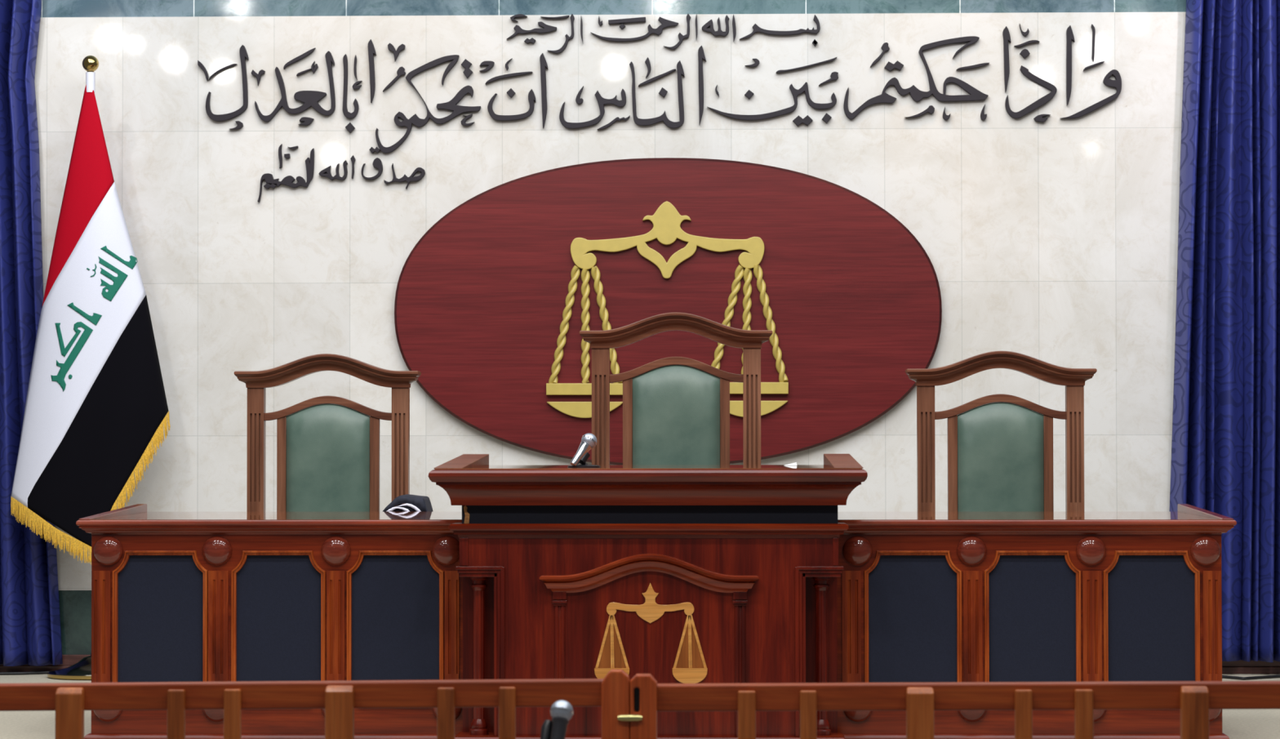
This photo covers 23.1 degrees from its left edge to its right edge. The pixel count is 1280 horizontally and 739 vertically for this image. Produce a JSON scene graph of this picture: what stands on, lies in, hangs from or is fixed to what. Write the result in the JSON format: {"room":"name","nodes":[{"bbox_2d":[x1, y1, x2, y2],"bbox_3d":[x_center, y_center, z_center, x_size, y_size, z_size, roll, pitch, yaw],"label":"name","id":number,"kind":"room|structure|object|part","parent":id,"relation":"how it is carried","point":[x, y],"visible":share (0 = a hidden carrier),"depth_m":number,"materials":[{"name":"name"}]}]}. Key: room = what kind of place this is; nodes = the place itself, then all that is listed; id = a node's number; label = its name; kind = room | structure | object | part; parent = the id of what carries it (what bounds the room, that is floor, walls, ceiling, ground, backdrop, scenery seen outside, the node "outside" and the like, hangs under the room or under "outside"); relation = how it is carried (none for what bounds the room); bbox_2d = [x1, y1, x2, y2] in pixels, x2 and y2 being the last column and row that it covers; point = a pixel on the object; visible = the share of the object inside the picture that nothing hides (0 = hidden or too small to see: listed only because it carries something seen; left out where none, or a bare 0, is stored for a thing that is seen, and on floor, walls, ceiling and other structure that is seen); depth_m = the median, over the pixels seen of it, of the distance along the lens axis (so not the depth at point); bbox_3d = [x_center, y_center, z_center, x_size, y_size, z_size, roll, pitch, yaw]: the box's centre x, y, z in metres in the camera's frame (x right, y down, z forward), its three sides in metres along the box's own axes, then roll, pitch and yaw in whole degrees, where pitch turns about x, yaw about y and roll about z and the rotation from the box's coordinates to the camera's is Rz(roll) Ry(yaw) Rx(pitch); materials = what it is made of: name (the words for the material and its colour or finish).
{"room":"courtroom","nodes":[
{"label":"courtroom","id":0,"kind":"room"},
{"bbox_2d":[34,12,1185,590],"bbox_3d":[-0.159,-0.263,12.352,7.400,2.259,0.150,0,-1,2],"label":"wall","id":1,"kind":"structure","parent":0,"point":[1054,241],"depth_m":12.29,"materials":[{"name":"beige stone"}]},
{"bbox_2d":[0,0,62,666],"bbox_3d":[-2.546,-0.278,12.240,0.563,2.863,0.184,0,-1,2],"label":"curtain","id":2,"kind":"object","parent":1,"relation":"hanging from","point":[30,631],"visible":0.84,"depth_m":12.22,"materials":[{"name":"blue fabric"}]},
{"bbox_2d":[58,590,91,654],"bbox_3d":[-0.157,1.027,12.326,7.400,0.322,0.148,0,-1,2],"label":"trim","id":3,"kind":"structure","parent":1,"relation":"attached to","point":[75,606],"depth_m":12.31,"materials":[{"name":"green stone"}]},
{"bbox_2d":[197,44,362,133],"bbox_3d":[-1.417,-1.103,12.319,0.649,0.349,0.022,0,-1,2],"label":"lettering","id":4,"kind":"object","parent":1,"relation":"attached to","point":[310,98],"depth_m":12.31},
{"bbox_2d":[257,143,314,201],"bbox_3d":[-1.393,-0.773,12.311,0.223,0.228,0.022,0,-1,2],"label":"lettering","id":5,"kind":"object","parent":1,"relation":"attached to","point":[288,180],"depth_m":12.30},
{"bbox_2d":[318,155,355,180],"bbox_3d":[-1.191,-0.792,12.306,0.144,0.100,0.022,0,-1,2],"label":"lettering","id":6,"kind":"object","parent":1,"relation":"attached to","point":[327,170],"depth_m":12.30},
{"bbox_2d":[360,157,425,189],"bbox_3d":[-0.969,-0.771,12.299,0.251,0.123,0.022,0,-1,2],"label":"lettering","id":7,"kind":"object","parent":1,"relation":"attached to","point":[377,163],"depth_m":12.29},
{"bbox_2d":[368,39,480,153],"bbox_3d":[-0.847,-1.075,12.303,0.444,0.449,0.022,0,-1,2],"label":"lettering","id":8,"kind":"object","parent":1,"relation":"attached to","point":[451,105],"depth_m":12.29},
{"bbox_2d":[479,53,548,128],"bbox_3d":[-0.496,-1.095,12.293,0.271,0.296,0.022,0,-1,2],"label":"lettering","id":9,"kind":"object","parent":1,"relation":"attached to","point":[531,97],"depth_m":12.28},
{"bbox_2d":[506,13,582,53],"bbox_3d":[-0.374,-1.319,12.295,0.302,0.156,0.022,0,-1,2],"label":"lettering","id":10,"kind":"object","parent":1,"relation":"attached to","point":[547,28],"depth_m":12.28},
{"bbox_2d":[40,0,1186,17],"bbox_3d":[-0.161,-2.092,12.397,7.400,1.400,0.138,0,-1,2],"label":"ceiling","id":11,"kind":"structure","parent":1,"relation":"attached to","point":[50,8],"depth_m":12.32,"materials":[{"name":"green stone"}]},
{"bbox_2d":[559,44,706,129],"bbox_3d":[-0.028,-1.106,12.280,0.577,0.329,0.022,0,-1,2],"label":"lettering","id":12,"kind":"object","parent":1,"relation":"attached to","point":[602,101],"depth_m":12.27},
{"bbox_2d":[590,13,697,49],"bbox_3d":[0.015,-1.326,12.284,0.421,0.141,0.022,0,-1,2],"label":"lettering","id":13,"kind":"object","parent":1,"relation":"attached to","point":[665,23],"depth_m":12.28},
{"bbox_2d":[394,157,942,464],"bbox_3d":[0.107,-0.225,12.232,2.142,1.208,0.073,0,-1,2],"label":"wall plaque","id":14,"kind":"object","parent":1,"relation":"attached to","point":[493,302],"visible":0.84,"depth_m":12.22,"materials":[{"name":"brown wood"}]},
{"bbox_2d":[546,401,622,417],"bbox_3d":[-0.213,0.158,12.214,0.299,0.064,0.022,0,-1,2],"label":"bowl","id":15,"kind":"object","parent":14,"relation":"on","point":[554,409],"depth_m":12.21,"materials":[{"name":"gold metal"}]},
{"bbox_2d":[729,400,787,417],"bbox_3d":[0.423,0.154,12.197,0.304,0.065,0.022,0,-1,2],"label":"bowl","id":16,"kind":"object","parent":14,"relation":"on","point":[768,408],"depth_m":12.19,"materials":[{"name":"gold metal"}]},
{"bbox_2d":[702,13,736,41],"bbox_3d":[0.309,-1.338,12.276,0.135,0.110,0.022,0,-1,2],"label":"lettering","id":17,"kind":"object","parent":1,"relation":"attached to","point":[704,28],"depth_m":12.27},
{"bbox_2d":[707,40,838,126],"bbox_3d":[0.520,-1.122,12.266,0.516,0.340,0.022,0,-1,2],"label":"lettering","id":18,"kind":"object","parent":1,"relation":"attached to","point":[798,120],"depth_m":12.25},
{"bbox_2d":[739,14,820,46],"bbox_3d":[0.547,-1.328,12.269,0.317,0.125,0.022,0,-1,2],"label":"lettering","id":19,"kind":"object","parent":1,"relation":"attached to","point":[756,28],"depth_m":12.26},
{"bbox_2d":[843,35,989,120],"bbox_3d":[1.083,-1.138,12.250,0.571,0.329,0.022,0,-1,2],"label":"lettering","id":20,"kind":"object","parent":1,"relation":"attached to","point":[916,94],"depth_m":12.24},
{"bbox_2d":[1002,24,1057,122],"bbox_3d":[1.524,-1.160,12.239,0.209,0.388,0.022,0,-1,2],"label":"lettering","id":21,"kind":"object","parent":1,"relation":"attached to","point":[1024,53],"depth_m":12.23},
{"bbox_2d":[1060,23,1121,118],"bbox_3d":[1.760,-1.165,12.232,0.240,0.369,0.022,0,-1,2],"label":"lettering","id":22,"kind":"object","parent":1,"relation":"attached to","point":[1117,83],"depth_m":12.22},
{"bbox_2d":[1169,0,1279,662],"bbox_3d":[2.437,-0.296,12.111,0.791,2.843,0.181,0,-1,0],"label":"curtain","id":23,"kind":"object","parent":1,"relation":"hanging from","point":[1225,441],"visible":0.92,"depth_m":12.10,"materials":[{"name":"blue fabric"}]},
{"bbox_2d":[0,673,1279,738],"bbox_3d":[-0.210,1.373,10.413,7.400,0.450,3.960,0,-1,2],"label":"floor","id":24,"kind":"structure","parent":0,"point":[1261,723],"depth_m":10.19,"materials":[{"name":"beige carpet"}]},
{"bbox_2d":[0,671,49,675],"bbox_3d":[-2.423,1.182,12.176,0.300,0.012,0.033,0,-1,-15],"label":"cable","id":25,"kind":"object","parent":24,"relation":"on","point":[29,672],"visible":0.78,"depth_m":12.17,"materials":[{"name":"black plastic"}]},
{"bbox_2d":[10,55,170,679],"bbox_3d":[-2.112,-0.018,12.057,0.499,2.400,0.416,1,-2,-36],"label":"flag","id":26,"kind":"object","parent":24,"relation":"on","point":[96,404],"visible":0.91,"depth_m":12.01,"materials":[{"name":"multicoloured fabric"}]},
{"bbox_2d":[75,503,462,738],"bbox_3d":[-1.086,0.784,9.825,1.172,0.705,0.989,0,-1,2],"label":"bench","id":27,"kind":"object","parent":24,"relation":"on","point":[176,596],"visible":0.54,"depth_m":9.38,"materials":[{"name":"orange wood"}]},
{"bbox_3d":[-1.648,0.446,9.820,0.034,0.029,0.923,0,-1,2],"label":"rail","id":28,"kind":"part","parent":27,"relation":"part of","materials":[{"name":"red wood"}]},
{"bbox_3d":[-1.438,0.777,9.385,0.286,0.468,0.028,0,-1,2],"label":"panel moulding","id":29,"kind":"part","parent":27,"relation":"part of","materials":[{"name":"orange wood"}]},
{"bbox_3d":[-1.438,0.777,9.397,0.267,0.449,0.012,0,-1,2],"label":"panel","id":30,"kind":"part","parent":27,"relation":"part of","materials":[{"name":"fabric"}]},
{"bbox_3d":[-1.086,0.482,9.831,1.172,0.044,0.989,0,-1,2],"label":"cornice","id":31,"kind":"part","parent":27,"relation":"part of","materials":[{"name":"orange wood"}]},
{"bbox_3d":[-1.082,0.776,9.375,0.283,0.468,0.028,0,-1,2],"label":"panel moulding","id":32,"kind":"part","parent":27,"relation":"part of","materials":[{"name":"orange wood"}]},
{"bbox_3d":[-1.082,0.777,9.387,0.264,0.449,0.012,0,-1,2],"label":"panel","id":33,"kind":"part","parent":27,"relation":"part of","materials":[{"name":"fabric"}]},
{"bbox_3d":[-0.732,0.776,9.366,0.292,0.468,0.028,0,-1,2],"label":"panel moulding","id":34,"kind":"part","parent":27,"relation":"part of","materials":[{"name":"orange wood"}]},
{"bbox_3d":[-0.732,0.776,9.377,0.273,0.449,0.012,0,-1,2],"label":"panel","id":35,"kind":"part","parent":27,"relation":"part of","materials":[{"name":"fabric"}]},
{"bbox_2d":[382,493,433,511],"bbox_3d":[-0.786,0.472,10.535,0.176,0.101,0.206,0,-1,2],"label":"hat","id":36,"kind":"object","parent":27,"relation":"on","point":[406,503],"visible":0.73,"depth_m":10.44,"materials":[{"name":"black fabric"}]},
{"bbox_2d":[234,353,421,511],"bbox_3d":[-1.081,0.548,10.600,0.634,1.210,0.470,0,-1,2],"label":"chair","id":37,"kind":"object","parent":24,"relation":"on","point":[328,454],"visible":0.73,"depth_m":10.77,"materials":[{"name":"brown wood"}]},
{"bbox_3d":[-1.325,0.609,10.803,0.058,1.096,0.045,0,-1,2],"label":"post","id":38,"kind":"part","parent":37,"relation":"part of","materials":[{"name":"brown wood"}]},
{"bbox_3d":[-1.076,0.005,10.793,0.634,0.116,0.107,0,-1,2],"label":"crest rail","id":39,"kind":"part","parent":37,"relation":"part of","materials":[{"name":"brown wood"}]},
{"bbox_3d":[-1.075,0.134,10.806,0.444,0.086,0.036,0,-1,2],"label":"arch rail","id":40,"kind":"part","parent":37,"relation":"part of","materials":[{"name":"brown wood"}]},
{"bbox_3d":[-1.076,0.407,10.784,0.289,0.579,0.056,0,-1,2],"label":"backrest","id":41,"kind":"part","parent":37,"relation":"part of","materials":[{"name":"green leather"}]},
{"bbox_3d":[-0.825,0.609,10.789,0.058,1.096,0.045,0,-1,2],"label":"post","id":42,"kind":"part","parent":37,"relation":"part of","materials":[{"name":"brown wood"}]},
{"bbox_2d":[0,654,1279,673],"bbox_3d":[-0.160,1.152,12.237,7.400,0.070,0.024,0,-1,2],"label":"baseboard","id":43,"kind":"structure","parent":24,"relation":"on","point":[1241,666],"depth_m":12.17,"materials":[{"name":"brown stone"}]},
{"bbox_2d":[428,453,867,738],"bbox_3d":[0.037,0.696,9.599,1.272,0.868,1.102,0,-1,2],"label":"podium","id":44,"kind":"object","parent":24,"relation":"on","point":[671,573],"visible":0.9,"depth_m":9.13,"materials":[{"name":"red wood"}]},
{"bbox_3d":[-0.467,0.823,9.153,0.143,0.495,0.036,0,-1,2],"label":"niche frame","id":45,"kind":"part","parent":44,"relation":"part of","materials":[{"name":"red wood"}]},
{"bbox_2d":[567,433,600,466],"bbox_3d":[-0.171,0.245,9.528,0.099,0.103,0.104,0,-1,2],"label":"microphone","id":46,"kind":"object","parent":44,"relation":"on","point":[588,441],"visible":1,"depth_m":9.50,"materials":[{"name":"silver metal"}]},
{"bbox_3d":[-0.178,0.257,9.501,0.038,0.077,0.071,-1,-2,42],"label":"handle","id":47,"kind":"part","parent":46,"relation":"part of","materials":[{"name":"silver metal"}]},
{"bbox_2d":[581,433,596,448],"bbox_3d":[-0.155,0.218,9.525,0.048,0.048,0.048,0,-1,2],"label":"grille","id":48,"kind":"object","parent":46,"relation":"attached to","point":[588,440],"depth_m":9.51,"materials":[{"name":"silver metal"}]},
{"bbox_2d":[594,667,629,678],"bbox_3d":[-0.082,0.895,9.136,0.103,0.047,0.006,0,-1,2],"label":"bowl","id":49,"kind":"object","parent":44,"relation":"on","point":[599,673],"depth_m":9.13,"materials":[{"name":"gold metal"}]},
{"bbox_3d":[0.037,0.354,9.607,1.272,0.105,1.102,0,-1,2],"label":"cornice","id":50,"kind":"part","parent":44,"relation":"part of","materials":[{"name":"red wood"}]},
{"bbox_3d":[0.027,0.473,9.200,1.164,0.043,0.170,0,-1,2],"label":"waist moulding","id":51,"kind":"part","parent":44,"relation":"part of","materials":[{"name":"red wood"}]},
{"bbox_2d":[672,667,707,683],"bbox_3d":[0.145,0.894,9.130,0.102,0.047,0.006,0,-1,2],"label":"bowl","id":52,"kind":"object","parent":44,"relation":"on","point":[680,675],"depth_m":9.13,"materials":[{"name":"gold metal"}]},
{"bbox_2d":[785,462,796,465],"bbox_3d":[0.472,0.297,9.837,0.040,0.010,0.060,0,-1,2],"label":"paper sheet","id":53,"kind":"object","parent":44,"relation":"on","point":[795,463],"visible":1,"depth_m":9.84,"materials":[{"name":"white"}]},
{"bbox_3d":[0.523,0.821,9.126,0.142,0.495,0.036,0,-1,2],"label":"niche frame","id":54,"kind":"part","parent":44,"relation":"part of","materials":[{"name":"red wood"}]},
{"bbox_2d":[905,351,1097,511],"bbox_3d":[1.208,0.539,10.336,0.634,1.210,0.470,0,-1,2],"label":"chair","id":55,"kind":"object","parent":24,"relation":"on","point":[1000,455],"visible":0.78,"depth_m":10.51,"materials":[{"name":"brown wood"}]},
{"bbox_3d":[0.964,0.601,10.540,0.058,1.096,0.045,0,-1,2],"label":"post","id":56,"kind":"part","parent":55,"relation":"part of","materials":[{"name":"brown wood"}]},
{"bbox_3d":[1.213,0.399,10.520,0.289,0.579,0.056,0,-1,2],"label":"backrest","id":57,"kind":"part","parent":55,"relation":"part of","materials":[{"name":"green leather"}]},
{"bbox_3d":[1.213,0.126,10.542,0.444,0.086,0.036,0,-1,2],"label":"arch rail","id":58,"kind":"part","parent":55,"relation":"part of","materials":[{"name":"brown wood"}]},
{"bbox_3d":[1.212,-0.004,10.529,0.634,0.116,0.107,0,-1,2],"label":"crest rail","id":59,"kind":"part","parent":55,"relation":"part of","materials":[{"name":"brown wood"}]},
{"bbox_3d":[1.463,0.600,10.526,0.058,1.096,0.045,0,-1,2],"label":"post","id":60,"kind":"part","parent":55,"relation":"part of","materials":[{"name":"brown wood"}]},
{"bbox_2d":[837,503,1236,738],"bbox_3d":[1.185,0.781,9.762,1.188,0.703,0.989,0,-1,2],"label":"bench","id":61,"kind":"object","parent":24,"relation":"on","point":[1107,596],"visible":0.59,"depth_m":9.31,"materials":[{"name":"orange wood"}]},
{"bbox_3d":[0.813,0.772,9.335,0.272,0.446,0.012,0,-1,2],"label":"panel","id":62,"kind":"part","parent":61,"relation":"part of","materials":[{"name":"fabric"}]},
{"bbox_3d":[0.813,0.772,9.323,0.290,0.465,0.028,0,-1,2],"label":"panel moulding","id":63,"kind":"part","parent":61,"relation":"part of","materials":[{"name":"orange wood"}]},
{"bbox_3d":[1.168,0.771,9.325,0.268,0.446,0.012,0,-1,2],"label":"panel","id":64,"kind":"part","parent":61,"relation":"part of","materials":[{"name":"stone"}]},
{"bbox_3d":[1.168,0.771,9.313,0.286,0.465,0.028,0,-1,2],"label":"panel moulding","id":65,"kind":"part","parent":61,"relation":"part of","materials":[{"name":"orange wood"}]},
{"bbox_3d":[1.185,0.479,9.768,1.188,0.043,0.989,0,-1,2],"label":"cornice","id":66,"kind":"part","parent":61,"relation":"part of","materials":[{"name":"orange wood"}]},
{"bbox_3d":[1.521,0.771,9.315,0.267,0.446,0.012,0,-1,2],"label":"panel","id":67,"kind":"part","parent":61,"relation":"part of","materials":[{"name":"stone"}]},
{"bbox_3d":[1.520,0.771,9.303,0.286,0.465,0.028,0,-1,2],"label":"panel moulding","id":68,"kind":"part","parent":61,"relation":"part of","materials":[{"name":"orange wood"}]},
{"bbox_3d":[1.754,0.442,9.726,0.034,0.028,0.923,0,-1,2],"label":"rail","id":69,"kind":"part","parent":61,"relation":"part of","materials":[{"name":"red wood"}]},
{"bbox_2d":[1222,675,1279,679],"bbox_3d":[2.323,1.171,11.900,0.444,0.012,0.123,0,-1,2],"label":"cable","id":70,"kind":"object","parent":24,"relation":"on","point":[1223,676],"visible":0.76,"depth_m":11.89,"materials":[{"name":"black plastic"}]},
{"bbox_3d":[0.109,1.083,10.245,1.011,0.122,0.970,0,-1,2],"label":"platform","id":71,"kind":"object","parent":24,"relation":"on","visible":0},
{"bbox_2d":[579,311,772,465],"bbox_3d":[0.115,0.414,10.129,0.634,1.210,0.470,0,-1,2],"label":"chair","id":72,"kind":"object","parent":71,"relation":"on","point":[676,410],"visible":0.59,"depth_m":10.30,"materials":[{"name":"brown wood"}]},
{"bbox_3d":[-0.129,0.476,10.332,0.058,1.096,0.045,0,-1,2],"label":"post","id":73,"kind":"part","parent":72,"relation":"part of","materials":[{"name":"brown wood"}]},
{"bbox_3d":[0.119,-0.129,10.322,0.634,0.116,0.107,0,-1,2],"label":"crest rail","id":74,"kind":"part","parent":72,"relation":"part of","materials":[{"name":"brown wood"}]},
{"bbox_3d":[0.120,0.001,10.335,0.444,0.086,0.036,0,-1,2],"label":"arch rail","id":75,"kind":"part","parent":72,"relation":"part of","materials":[{"name":"brown wood"}]},
{"bbox_3d":[0.120,0.274,10.313,0.289,0.579,0.056,0,-1,2],"label":"backrest","id":76,"kind":"part","parent":72,"relation":"part of","materials":[{"name":"green leather"}]},
{"bbox_3d":[0.370,0.475,10.319,0.058,1.096,0.045,0,-1,2],"label":"post","id":77,"kind":"part","parent":72,"relation":"part of","materials":[{"name":"brown wood"}]},
{"bbox_3d":[-0.354,1.537,5.205,7.400,0.100,6.450,0,-1,2],"label":"floor","id":78,"kind":"structure","parent":0,"visible":0},
{"bbox_2d":[0,669,642,738],"bbox_3d":[-0.753,1.099,7.007,1.519,0.854,0.099,0,-1,2],"label":"barrier","id":79,"kind":"object","parent":78,"relation":"on","point":[339,699],"visible":1,"depth_m":7.00,"materials":[{"name":"brown wood"}]},
{"bbox_3d":[-1.277,1.120,7.003,0.060,0.814,0.030,0,-1,2],"label":"post","id":80,"kind":"part","parent":79,"relation":"part of","materials":[{"name":"brown wood"}]},
{"bbox_3d":[-0.795,0.732,7.038,1.435,0.072,0.055,0,-1,2],"label":"rail","id":81,"kind":"part","parent":79,"relation":"part of","materials":[{"name":"brown wood"}]},
{"bbox_3d":[-0.671,1.116,6.986,0.063,0.819,0.030,0,-1,2],"label":"post","id":82,"kind":"part","parent":79,"relation":"part of","materials":[{"name":"brown wood"}]},
{"bbox_3d":[-0.054,0.794,6.982,0.062,0.248,0.055,0,-1,2],"label":"gate post","id":83,"kind":"part","parent":79,"relation":"part of","materials":[{"name":"brown wood"}]},
{"bbox_2d":[540,699,573,738],"bbox_3d":[-0.180,1.106,6.575,0.259,0.820,0.259,0,-1,2],"label":"microphone","id":84,"kind":"object","parent":78,"relation":"on","point":[561,711],"visible":1,"depth_m":6.58,"materials":[{"name":"grey"}]},
{"bbox_3d":[-0.172,0.794,6.566,0.037,0.135,0.075,0,-1,14],"label":"handle","id":85,"kind":"part","parent":84,"relation":"part of","materials":[{"name":"grey plastic"}]},
{"bbox_2d":[550,699,573,720],"bbox_3d":[-0.165,0.721,6.593,0.050,0.048,0.048,0,-1,2],"label":"grille","id":86,"kind":"object","parent":84,"relation":"attached to","point":[561,710],"depth_m":6.57,"materials":[{"name":"silver metal"}]},
{"bbox_2d":[630,673,1279,738],"bbox_3d":[0.737,1.101,6.971,1.517,0.844,0.089,0,-1,2],"label":"barrier","id":87,"kind":"object","parent":78,"relation":"on","point":[1194,700],"visible":1,"depth_m":6.96,"materials":[{"name":"brown wood"}]},
{"bbox_3d":[0.008,0.799,6.981,0.060,0.238,0.055,0,-1,2],"label":"gate post","id":88,"kind":"part","parent":87,"relation":"part of","materials":[{"name":"brown wood"}]},
{"bbox_3d":[0.623,1.115,6.950,0.061,0.816,0.030,0,-1,2],"label":"post","id":89,"kind":"part","parent":87,"relation":"part of","materials":[{"name":"brown wood"}]},
{"bbox_3d":[0.765,0.730,6.995,1.462,0.066,0.055,0,-1,2],"label":"rail","id":90,"kind":"part","parent":87,"relation":"part of","materials":[{"name":"brown wood"}]},
{"bbox_3d":[1.230,1.112,6.934,0.061,0.820,0.030,0,-1,2],"label":"post","id":91,"kind":"part","parent":87,"relation":"part of","materials":[{"name":"brown wood"}]}
]}

